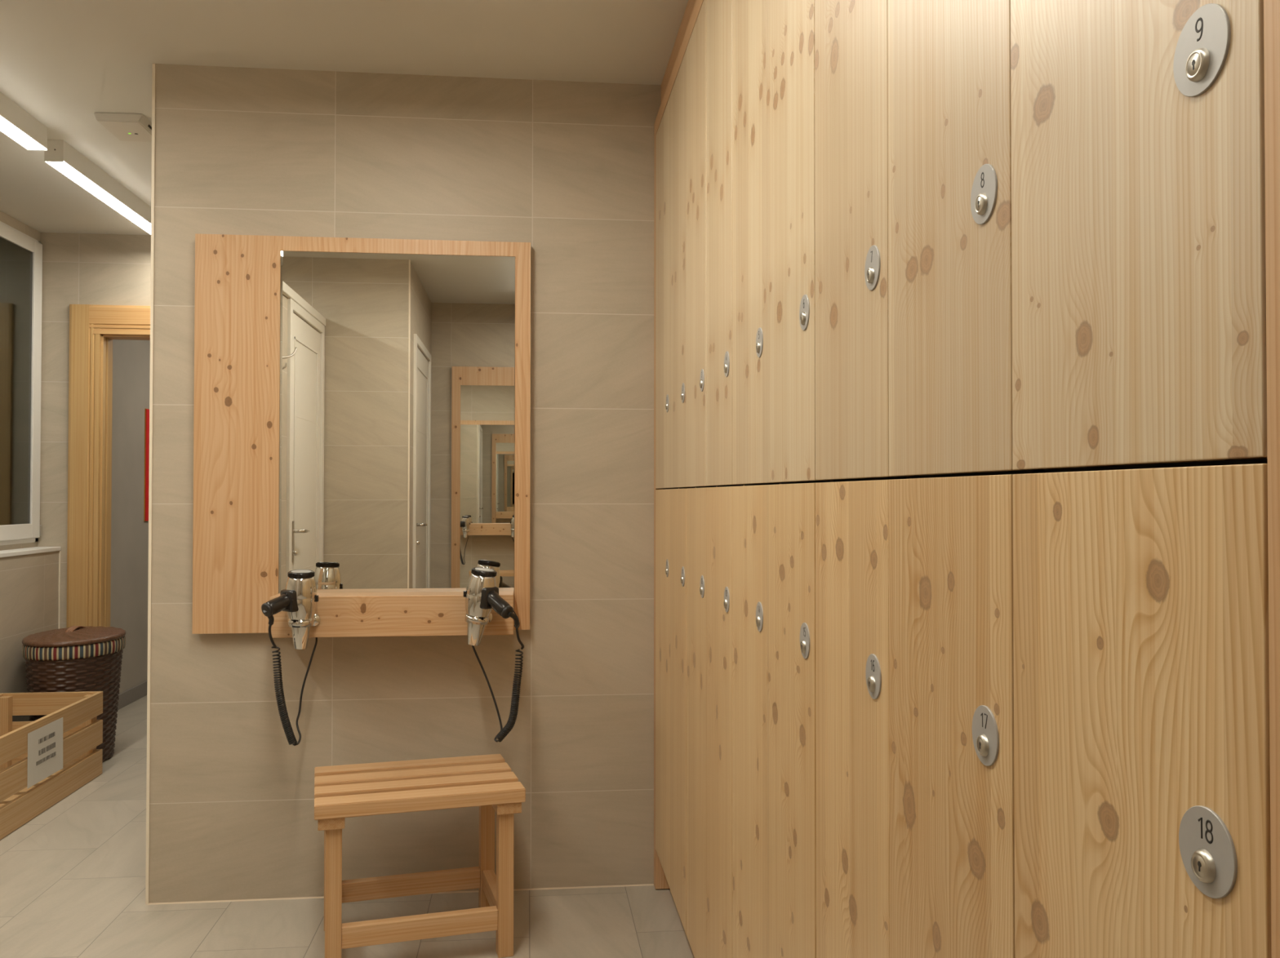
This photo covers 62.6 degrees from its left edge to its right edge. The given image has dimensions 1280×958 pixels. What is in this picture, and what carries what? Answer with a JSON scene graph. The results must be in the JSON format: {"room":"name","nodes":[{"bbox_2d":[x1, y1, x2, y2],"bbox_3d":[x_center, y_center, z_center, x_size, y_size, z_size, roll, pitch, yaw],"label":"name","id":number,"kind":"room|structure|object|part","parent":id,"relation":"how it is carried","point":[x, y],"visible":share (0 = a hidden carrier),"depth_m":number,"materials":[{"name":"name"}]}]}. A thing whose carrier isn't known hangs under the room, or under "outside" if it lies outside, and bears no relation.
{"room":"changing room","nodes":[
{"label":"changing room","id":0,"kind":"room"},
{"bbox_2d":[0,210,40,551],"bbox_3d":[-2.747,-0.012,2.014,0.165,2.552,6.518,0,-1,-6],"label":"wall","id":1,"kind":"structure","parent":0,"point":[6,219],"depth_m":5.07,"materials":[{"name":"beige paint"}]},
{"bbox_2d":[0,221,42,546],"bbox_3d":[-2.932,-0.445,4.660,0.028,1.500,1.205,0,-1,-6],"label":"window","id":2,"kind":"structure","parent":1,"relation":"in","point":[20,254],"depth_m":5.05,"materials":[{"name":"white plastic"}]},
{"bbox_3d":[-2.933,-0.454,4.660,0.004,1.342,1.025,0,-1,-6],"label":"pane","id":3,"kind":"part","parent":2,"relation":"part of","materials":[{"name":"clear glass"}]},
{"bbox_2d":[0,546,61,558],"bbox_3d":[-2.773,0.323,3.565,0.113,0.021,3.418,0,-1,-6],"label":"trim","id":4,"kind":"structure","parent":1,"relation":"attached to","point":[27,551],"depth_m":4.97,"materials":[{"name":"white plastic"}]},
{"bbox_2d":[0,551,58,721],"bbox_3d":[-2.776,0.810,3.557,0.107,0.955,3.418,0,-1,-6],"label":"wall ledge","id":5,"kind":"object","parent":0,"point":[29,584],"visible":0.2,"depth_m":4.87,"materials":[{"name":"beige paint"}]},
{"bbox_2d":[37,232,151,628],"bbox_3d":[-2.334,0.041,5.391,1.700,2.552,0.112,0,-1,-6],"label":"wall","id":6,"kind":"structure","parent":0,"point":[78,268],"depth_m":5.29,"materials":[{"name":"beige paint"}]},
{"bbox_2d":[58,551,60,628],"bbox_3d":[-2.901,0.837,5.257,0.006,0.955,0.010,0,-1,-6],"label":"trim","id":7,"kind":"structure","parent":6,"relation":"attached to","point":[59,551],"depth_m":5.26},
{"bbox_2d":[66,304,150,627],"bbox_3d":[-2.263,0.222,5.385,1.212,2.190,0.135,0,-1,-6],"label":"door frame","id":8,"kind":"structure","parent":6,"relation":"in","point":[93,329],"depth_m":5.28,"materials":[{"name":"brown wood"}]},
{"bbox_2d":[110,339,150,693],"bbox_3d":[-3.203,0.068,7.201,0.154,2.552,3.670,0,-1,-6],"label":"wall","id":9,"kind":"structure","parent":0,"point":[131,358],"depth_m":6.25,"materials":[{"name":"grey paint"}]},
{"bbox_2d":[117,680,146,710],"bbox_3d":[-3.116,1.301,7.141,0.012,0.085,3.570,0,-1,-6],"label":"baseboard","id":10,"kind":"structure","parent":9,"relation":"attached to","point":[135,693],"depth_m":6.26,"materials":[{"name":"grey tile"}]},
{"bbox_2d":[143,408,149,521],"bbox_3d":[-3.080,-0.082,6.825,0.008,0.694,0.702,0,-1,-6],"label":"canvas","id":11,"kind":"object","parent":9,"relation":"attached to","point":[147,411],"visible":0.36,"depth_m":6.49},
{"bbox_2d":[0,0,688,235],"bbox_3d":[-1.050,-1.292,4.217,4.400,0.080,10.500,0,-1,-6],"label":"ceiling","id":12,"kind":"structure","parent":0,"point":[64,63],"depth_m":3.11,"materials":[{"name":"white paint"}]},
{"bbox_2d":[0,92,47,151],"bbox_3d":[-2.084,-1.230,3.062,0.068,0.082,1.430,0,-1,-6],"label":"ceiling lamp","id":13,"kind":"object","parent":12,"relation":"attached to","point":[15,122],"visible":1,"depth_m":3.61,"materials":[{"name":"white plastic"}]},
{"bbox_2d":[0,115,47,150],"bbox_3d":[-2.084,-1.192,3.062,0.068,0.002,1.424,0,-1,-6],"label":"diffuser","id":14,"kind":"object","parent":13,"relation":"attached to","point":[9,126],"depth_m":3.63,"materials":[{"name":"white plastic"}]},
{"bbox_2d":[44,139,151,234],"bbox_3d":[-2.247,-1.207,4.601,0.068,0.082,1.405,0,-1,-6],"label":"ceiling lamp","id":15,"kind":"object","parent":12,"relation":"attached to","point":[60,154],"visible":0.72,"depth_m":4.24,"materials":[{"name":"white plastic"}]},
{"bbox_2d":[94,112,151,142],"bbox_3d":[-1.809,-1.245,3.733,0.162,0.032,0.210,0,-1,-6],"label":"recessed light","id":16,"kind":"object","parent":12,"relation":"in","point":[124,126],"visible":0.88,"depth_m":3.68,"materials":[{"name":"white plastic"}]},
{"bbox_2d":[0,695,694,957],"bbox_3d":[-1.052,1.329,4.176,4.400,0.060,10.500,0,-1,-6],"label":"floor","id":17,"kind":"structure","parent":0,"point":[73,877],"depth_m":3.12,"materials":[{"name":"tile"}]},
{"bbox_2d":[0,691,102,839],"bbox_3d":[-2.534,1.113,4.083,0.431,0.363,1.121,0,-1,-6],"label":"wooden crate","id":18,"kind":"object","parent":17,"relation":"on","point":[82,733],"visible":0.94,"depth_m":4.35,"materials":[{"name":"brown wood"}]},
{"bbox_3d":[-2.764,1.120,4.582,0.042,0.343,0.042,0,-1,-6],"label":"corner post","id":19,"kind":"part","parent":18,"relation":"part of","materials":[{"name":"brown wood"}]},
{"bbox_2d":[26,717,62,789],"bbox_3d":[-2.318,1.064,4.107,0.003,0.207,0.297,0,-1,-5],"label":"paper notice","id":20,"kind":"object","parent":18,"relation":"attached to","point":[45,744],"visible":1,"depth_m":4.10,"materials":[{"name":"grey paper"}]},
{"bbox_3d":[-2.414,1.121,4.619,0.042,0.343,0.042,0,-1,-6],"label":"corner post","id":21,"kind":"part","parent":18,"relation":"part of","materials":[{"name":"brown wood"}]},
{"bbox_2d":[22,626,125,761],"bbox_3d":[-2.632,0.995,4.904,0.410,0.620,0.560,0,-1,-6],"label":"laundry hamper","id":22,"kind":"object","parent":17,"relation":"on","point":[73,659],"visible":0.68,"depth_m":4.74,"materials":[{"name":"wicker"}]},
{"bbox_3d":[-2.631,0.723,4.908,0.403,0.049,0.555,0,-1,-6],"label":"lid","id":23,"kind":"part","parent":22,"relation":"part of","materials":[{"name":"brown wicker"}]},
{"bbox_3d":[-2.631,0.700,4.908,0.034,0.030,0.174,0,-1,-6],"label":"lid handle","id":24,"kind":"part","parent":22,"relation":"part of","materials":[{"name":"wicker"}]},
{"bbox_2d":[314,754,525,957],"bbox_3d":[-0.623,1.055,2.923,0.540,0.450,0.400,0,-1,-17],"label":"wooden stool","id":25,"kind":"object","parent":17,"relation":"on","point":[486,782],"visible":1,"depth_m":2.82,"materials":[{"name":"brown wood"}]},
{"bbox_3d":[-0.881,1.089,3.009,0.041,0.384,0.041,0,-1,-17],"label":"leg","id":26,"kind":"part","parent":25,"relation":"part of","materials":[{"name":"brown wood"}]},
{"bbox_3d":[-0.840,0.880,2.859,0.066,0.030,0.384,0,-1,-17],"label":"seat rail","id":27,"kind":"part","parent":25,"relation":"part of","materials":[{"name":"brown wood"}]},
{"bbox_3d":[-0.788,1.085,2.707,0.041,0.384,0.041,0,-1,-17],"label":"leg","id":28,"kind":"part","parent":25,"relation":"part of","materials":[{"name":"brown wood"}]},
{"bbox_3d":[-0.457,1.092,3.139,0.041,0.384,0.041,0,-1,-17],"label":"leg","id":29,"kind":"part","parent":25,"relation":"part of","materials":[{"name":"brown wood"}]},
{"bbox_3d":[-0.364,1.087,2.837,0.041,0.384,0.041,0,-1,-17],"label":"leg","id":30,"kind":"part","parent":25,"relation":"part of","materials":[{"name":"brown wood"}]},
{"bbox_3d":[-0.405,0.882,2.993,0.066,0.030,0.384,0,-1,-17],"label":"seat rail","id":31,"kind":"part","parent":25,"relation":"part of","materials":[{"name":"brown wood"}]},
{"bbox_2d":[653,0,1279,957],"bbox_3d":[0.474,-0.011,1.959,0.560,2.548,2.869,0,-1,-6],"label":"frame","id":32,"kind":"object","parent":17,"relation":"on","point":[1271,7],"visible":0.14,"depth_m":0.57,"materials":[{"name":"brown wood"}]},
{"bbox_3d":[0.325,0.074,3.362,0.560,2.421,0.045,0,-1,-6],"label":"panel","id":33,"kind":"part","parent":32,"relation":"part of","materials":[{"name":"brown wood"}]},
{"bbox_2d":[655,488,670,888],"bbox_3d":[0.074,0.593,3.130,0.026,1.124,0.345,0,-1,-6],"label":"locker","id":34,"kind":"object","parent":32,"relation":"attached to","point":[662,496],"visible":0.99,"depth_m":3.13,"materials":[{"name":"brown wood"}]},
{"bbox_3d":[0.078,0.256,3.024,0.002,0.052,0.052,0,-1,-6],"label":"number plate","id":35,"kind":"part","parent":34,"relation":"part of","materials":[{"name":"silver metal"}]},
{"bbox_2d":[655,96,670,488],"bbox_3d":[0.075,-0.531,3.147,0.026,1.118,0.345,0,-1,-6],"label":"locker","id":36,"kind":"object","parent":32,"relation":"attached to","point":[663,135],"visible":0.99,"depth_m":3.15,"materials":[{"name":"brown wood"}]},
{"bbox_3d":[0.079,-0.218,3.031,0.002,0.052,0.052,0,-1,-6],"label":"number plate","id":37,"kind":"part","parent":36,"relation":"part of","materials":[{"name":"silver metal"}]},
{"bbox_2d":[670,488,686,934],"bbox_3d":[0.108,0.588,2.808,0.026,1.124,0.299,0,-1,-6],"label":"locker","id":38,"kind":"object","parent":32,"relation":"attached to","point":[677,496],"visible":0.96,"depth_m":2.79,"materials":[{"name":"brown wood"}]},
{"bbox_3d":[0.111,0.251,2.713,0.002,0.052,0.052,0,-1,-6],"label":"number plate","id":39,"kind":"part","parent":38,"relation":"part of","materials":[{"name":"silver metal"}]},
{"bbox_2d":[670,49,686,488],"bbox_3d":[0.109,-0.536,2.825,0.026,1.118,0.299,0,-1,-6],"label":"locker","id":40,"kind":"object","parent":32,"relation":"attached to","point":[678,93],"visible":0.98,"depth_m":2.82,"materials":[{"name":"brown wood"}]},
{"bbox_3d":[0.111,-0.223,2.720,0.002,0.052,0.052,0,-1,-6],"label":"number plate","id":41,"kind":"part","parent":40,"relation":"part of","materials":[{"name":"silver metal"}]},
{"bbox_2d":[686,487,706,957],"bbox_3d":[0.140,0.583,2.509,0.026,1.124,0.299,0,-1,-6],"label":"locker","id":42,"kind":"object","parent":32,"relation":"attached to","point":[695,497],"visible":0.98,"depth_m":2.50,"materials":[{"name":"brown wood"}]},
{"bbox_3d":[0.143,0.247,2.414,0.002,0.052,0.052,0,-1,-6],"label":"number plate","id":43,"kind":"part","parent":42,"relation":"part of","materials":[{"name":"silver metal"}]},
{"bbox_2d":[686,0,714,487],"bbox_3d":[0.141,-0.541,2.526,0.026,1.118,0.299,0,-1,-6],"label":"locker","id":44,"kind":"object","parent":32,"relation":"attached to","point":[696,46],"visible":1,"depth_m":2.51,"materials":[{"name":"brown wood"}]},
{"bbox_3d":[0.143,-0.227,2.421,0.002,0.052,0.052,0,-1,-6],"label":"number plate","id":45,"kind":"part","parent":44,"relation":"part of","materials":[{"name":"silver metal"}]},
{"bbox_2d":[706,486,732,957],"bbox_3d":[0.171,0.579,2.210,0.026,1.124,0.299,0,-1,-6],"label":"locker","id":46,"kind":"object","parent":32,"relation":"attached to","point":[718,500],"visible":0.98,"depth_m":2.20,"materials":[{"name":"brown wood"}]},
{"bbox_3d":[0.174,0.242,2.115,0.002,0.052,0.052,0,-1,-6],"label":"number plate","id":47,"kind":"part","parent":46,"relation":"part of","materials":[{"name":"silver metal"}]},
{"bbox_2d":[706,0,732,485],"bbox_3d":[0.173,-0.545,2.227,0.026,1.118,0.299,0,-1,-6],"label":"locker","id":48,"kind":"object","parent":32,"relation":"attached to","point":[718,12],"visible":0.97,"depth_m":2.22,"materials":[{"name":"brown wood"}]},
{"bbox_3d":[0.175,-0.232,2.122,0.002,0.052,0.052,0,-1,-6],"label":"number plate","id":49,"kind":"part","parent":48,"relation":"part of","materials":[{"name":"silver metal"}]},
{"bbox_2d":[732,484,766,957],"bbox_3d":[0.203,0.574,1.911,0.026,1.124,0.299,0,-1,-6],"label":"locker","id":50,"kind":"object","parent":32,"relation":"attached to","point":[748,502],"visible":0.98,"depth_m":1.90,"materials":[{"name":"brown wood"}]},
{"bbox_3d":[0.206,0.238,1.815,0.002,0.052,0.052,0,-1,-6],"label":"number plate","id":51,"kind":"part","parent":50,"relation":"part of","materials":[{"name":"silver metal"}]},
{"bbox_2d":[732,0,766,484],"bbox_3d":[0.205,-0.550,1.928,0.026,1.118,0.299,0,-1,-6],"label":"locker","id":52,"kind":"object","parent":32,"relation":"attached to","point":[748,16],"visible":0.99,"depth_m":1.92,"materials":[{"name":"brown wood"}]},
{"bbox_3d":[0.207,-0.236,1.823,0.002,0.052,0.052,0,-1,-6],"label":"number plate","id":53,"kind":"part","parent":52,"relation":"part of","materials":[{"name":"silver metal"}]},
{"bbox_2d":[766,483,816,957],"bbox_3d":[0.235,0.570,1.611,0.026,1.124,0.299,0,-1,-6],"label":"locker","id":54,"kind":"object","parent":32,"relation":"attached to","point":[791,805],"visible":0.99,"depth_m":1.60,"materials":[{"name":"brown wood"}]},
{"bbox_3d":[0.237,0.233,1.516,0.002,0.052,0.052,0,-1,-6],"label":"number plate","id":55,"kind":"part","parent":54,"relation":"part of","materials":[{"name":"silver metal"}]},
{"bbox_2d":[765,0,823,483],"bbox_3d":[0.236,-0.555,1.629,0.026,1.118,0.299,0,-1,-6],"label":"locker","id":56,"kind":"object","parent":32,"relation":"attached to","point":[789,24],"visible":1,"depth_m":1.61,"materials":[{"name":"brown wood"}]},
{"bbox_3d":[0.238,-0.241,1.524,0.002,0.052,0.052,0,-1,-6],"label":"number plate","id":57,"kind":"part","parent":56,"relation":"part of","materials":[{"name":"silver metal"}]},
{"bbox_2d":[815,480,889,957],"bbox_3d":[0.267,0.565,1.312,0.026,1.124,0.299,0,-1,-6],"label":"locker","id":58,"kind":"object","parent":32,"relation":"attached to","point":[852,579],"visible":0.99,"depth_m":1.30,"materials":[{"name":"brown wood"}]},
{"bbox_3d":[0.270,0.228,1.217,0.002,0.052,0.052,0,-1,-6],"label":"number plate","id":59,"kind":"part","parent":58,"relation":"part of","materials":[{"name":"silver metal"}]},
{"bbox_2d":[814,0,894,480],"bbox_3d":[0.268,-0.559,1.330,0.026,1.118,0.299,0,-1,-6],"label":"locker","id":60,"kind":"object","parent":32,"relation":"attached to","point":[851,74],"visible":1,"depth_m":1.31,"materials":[{"name":"brown wood"}]},
{"bbox_3d":[0.270,-0.246,1.225,0.002,0.052,0.052,0,-1,-6],"label":"number plate","id":61,"kind":"part","parent":60,"relation":"part of","materials":[{"name":"silver metal"}]},
{"bbox_2d":[888,474,1014,957],"bbox_3d":[0.298,0.560,1.013,0.026,1.124,0.299,0,-1,-6],"label":"locker","id":62,"kind":"object","parent":32,"relation":"attached to","point":[952,826],"visible":0.98,"depth_m":1.00,"materials":[{"name":"brown wood"}]},
{"bbox_3d":[0.301,0.224,0.918,0.002,0.052,0.052,0,-1,-6],"label":"number plate","id":63,"kind":"part","parent":62,"relation":"part of","materials":[{"name":"silver metal"}]},
{"bbox_2d":[887,0,1025,476],"bbox_3d":[0.300,-0.564,1.031,0.026,1.118,0.299,0,-1,-6],"label":"locker","id":64,"kind":"object","parent":32,"relation":"attached to","point":[950,308],"visible":0.99,"depth_m":1.00,"materials":[{"name":"brown wood"}]},
{"bbox_3d":[0.302,-0.250,0.926,0.002,0.052,0.052,0,-1,-6],"label":"number plate","id":65,"kind":"part","parent":64,"relation":"part of","materials":[{"name":"silver metal"}]},
{"bbox_2d":[1010,0,1266,470],"bbox_3d":[0.331,-0.569,0.732,0.026,1.118,0.299,0,-1,-6],"label":"locker","id":66,"kind":"object","parent":32,"relation":"attached to","point":[1139,267],"visible":1,"depth_m":0.69,"materials":[{"name":"brown wood"}]},
{"bbox_3d":[0.334,-0.255,0.626,0.002,0.052,0.052,0,-1,-6],"label":"number plate","id":67,"kind":"part","parent":66,"relation":"part of","materials":[{"name":"silver metal"}]},
{"bbox_2d":[1013,463,1271,957],"bbox_3d":[0.330,0.556,0.714,0.026,1.124,0.299,0,-1,-6],"label":"locker","id":68,"kind":"object","parent":32,"relation":"attached to","point":[1142,756],"visible":1,"depth_m":0.68,"materials":[{"name":"brown wood"}]},
{"bbox_3d":[0.333,0.219,0.619,0.002,0.052,0.052,0,-1,-6],"label":"number plate","id":69,"kind":"part","parent":68,"relation":"part of","materials":[{"name":"silver metal"}]},
{"bbox_2d":[148,63,661,903],"bbox_3d":[-0.240,0.028,4.442,2.735,2.552,2.218,0,-1,-6],"label":"wall","id":70,"kind":"structure","parent":0,"point":[565,169],"depth_m":3.29,"materials":[{"name":"tile"}]},
{"bbox_2d":[145,63,155,905],"bbox_3d":[-1.485,0.008,3.196,0.008,2.551,0.009,0,-1,-6],"label":"trim","id":71,"kind":"structure","parent":70,"relation":"attached to","point":[148,678],"depth_m":3.19,"materials":[{"name":"metal"}]},
{"bbox_2d":[191,233,530,638],"bbox_3d":[-0.838,-0.137,3.183,1.008,1.206,0.164,0,-1,-6],"label":"framed mirror","id":72,"kind":"object","parent":70,"relation":"attached to","point":[353,416],"visible":0.91,"depth_m":3.22,"materials":[{"name":"brown wood"}]},
{"bbox_2d":[261,569,319,746],"bbox_3d":[-0.985,0.514,3.000,0.106,0.507,0.212,-1,-1,40],"label":"hair dryer","id":73,"kind":"object","parent":72,"relation":"hanging from","point":[300,598],"visible":0.98,"depth_m":2.99,"materials":[{"name":"silver metal"}]},
{"bbox_3d":[-1.034,0.363,2.918,0.040,0.039,0.019,-1,-1,34],"label":"handle","id":74,"kind":"part","parent":73,"relation":"part of","materials":[{"name":"black plastic"}]},
{"bbox_3d":[-1.013,0.350,2.946,0.049,0.061,0.077,-1,-1,34],"label":"handle","id":75,"kind":"part","parent":73,"relation":"part of","materials":[{"name":"black plastic"}]},
{"bbox_3d":[-1.019,0.618,3.013,0.074,0.290,0.028,1,-1,-34],"label":"coiled cord","id":76,"kind":"part","parent":73,"relation":"part of","materials":[{"name":"black rubber"}]},
{"bbox_3d":[-0.990,0.344,2.980,0.056,0.062,0.035,-1,-1,36],"label":"handle mount","id":77,"kind":"part","parent":73,"relation":"part of","materials":[{"name":"black plastic"}]},
{"bbox_2d":[290,569,311,573],"bbox_3d":[-0.967,0.264,3.004,0.056,0.006,0.056,0,-1,-6],"label":"grille","id":78,"kind":"object","parent":73,"relation":"attached to","point":[295,571],"depth_m":3.00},
{"bbox_2d":[315,595,319,602],"bbox_3d":[-0.924,0.342,3.010,0.010,0.018,0.014,0,-1,-6],"label":"switch","id":79,"kind":"object","parent":73,"relation":"attached to","point":[317,597],"depth_m":3.00,"materials":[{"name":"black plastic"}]},
{"bbox_2d":[287,613,320,627],"bbox_3d":[-0.969,0.412,3.027,0.079,0.038,0.099,0,-1,-6],"label":"holder","id":80,"kind":"object","parent":72,"relation":"attached to","point":[315,621],"visible":0.86,"depth_m":2.99,"materials":[{"name":"silver metal"}]},
{"bbox_2d":[270,591,514,638],"bbox_3d":[-0.735,0.405,3.164,0.705,0.120,0.122,0,-1,-6],"label":"shelf","id":81,"kind":"object","parent":72,"relation":"attached to","point":[342,614],"depth_m":3.11,"materials":[{"name":"wood"}]},
{"bbox_2d":[279,251,515,593],"bbox_3d":[-0.742,-0.143,3.238,0.708,1.100,0.006,0,-1,-6],"label":"mirror glass","id":82,"kind":"object","parent":72,"relation":"attached to","point":[397,474],"depth_m":3.24,"materials":[{"name":"silver mirror"}]},
{"bbox_2d":[464,613,493,625],"bbox_3d":[-0.472,0.409,3.080,0.079,0.040,0.099,0,-1,-6],"label":"holder","id":83,"kind":"object","parent":72,"relation":"attached to","point":[468,619],"visible":0.77,"depth_m":3.04,"materials":[{"name":"silver metal"}]},
{"bbox_2d":[463,567,524,742],"bbox_3d":[-0.429,0.514,3.056,0.214,0.513,0.128,0,-1,21],"label":"hair dryer","id":84,"kind":"object","parent":72,"relation":"hanging from","point":[482,596],"visible":0.98,"depth_m":3.04,"materials":[{"name":"silver metal"}]},
{"bbox_2d":[475,568,493,571],"bbox_3d":[-0.452,0.264,3.059,0.056,0.010,0.056,0,-1,-6],"label":"grille","id":85,"kind":"object","parent":84,"relation":"attached to","point":[476,569],"depth_m":3.05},
{"bbox_3d":[-0.437,0.343,3.040,0.035,0.062,0.056,-1,-1,40],"label":"handle mount","id":86,"kind":"part","parent":84,"relation":"part of","materials":[{"name":"black plastic"}]},
{"bbox_3d":[-0.405,0.357,3.013,0.087,0.073,0.049,-1,-1,40],"label":"handle","id":87,"kind":"part","parent":84,"relation":"part of","materials":[{"name":"black plastic"}]},
{"bbox_3d":[-0.377,0.379,2.990,0.026,0.037,0.040,-1,-1,40],"label":"handle","id":88,"kind":"part","parent":84,"relation":"part of","materials":[{"name":"black plastic"}]},
{"bbox_3d":[-0.381,0.633,3.084,0.083,0.275,0.030,0,-1,12],"label":"coiled cord","id":89,"kind":"part","parent":84,"relation":"part of","materials":[{"name":"black rubber"}]},
{"bbox_2d":[147,884,653,905],"bbox_3d":[-0.720,1.283,3.254,1.535,0.004,0.004,0,-1,-6],"label":"trim","id":90,"kind":"structure","parent":70,"relation":"attached to","point":[196,902],"depth_m":3.26,"materials":[{"name":"silver metal"}]}
]}

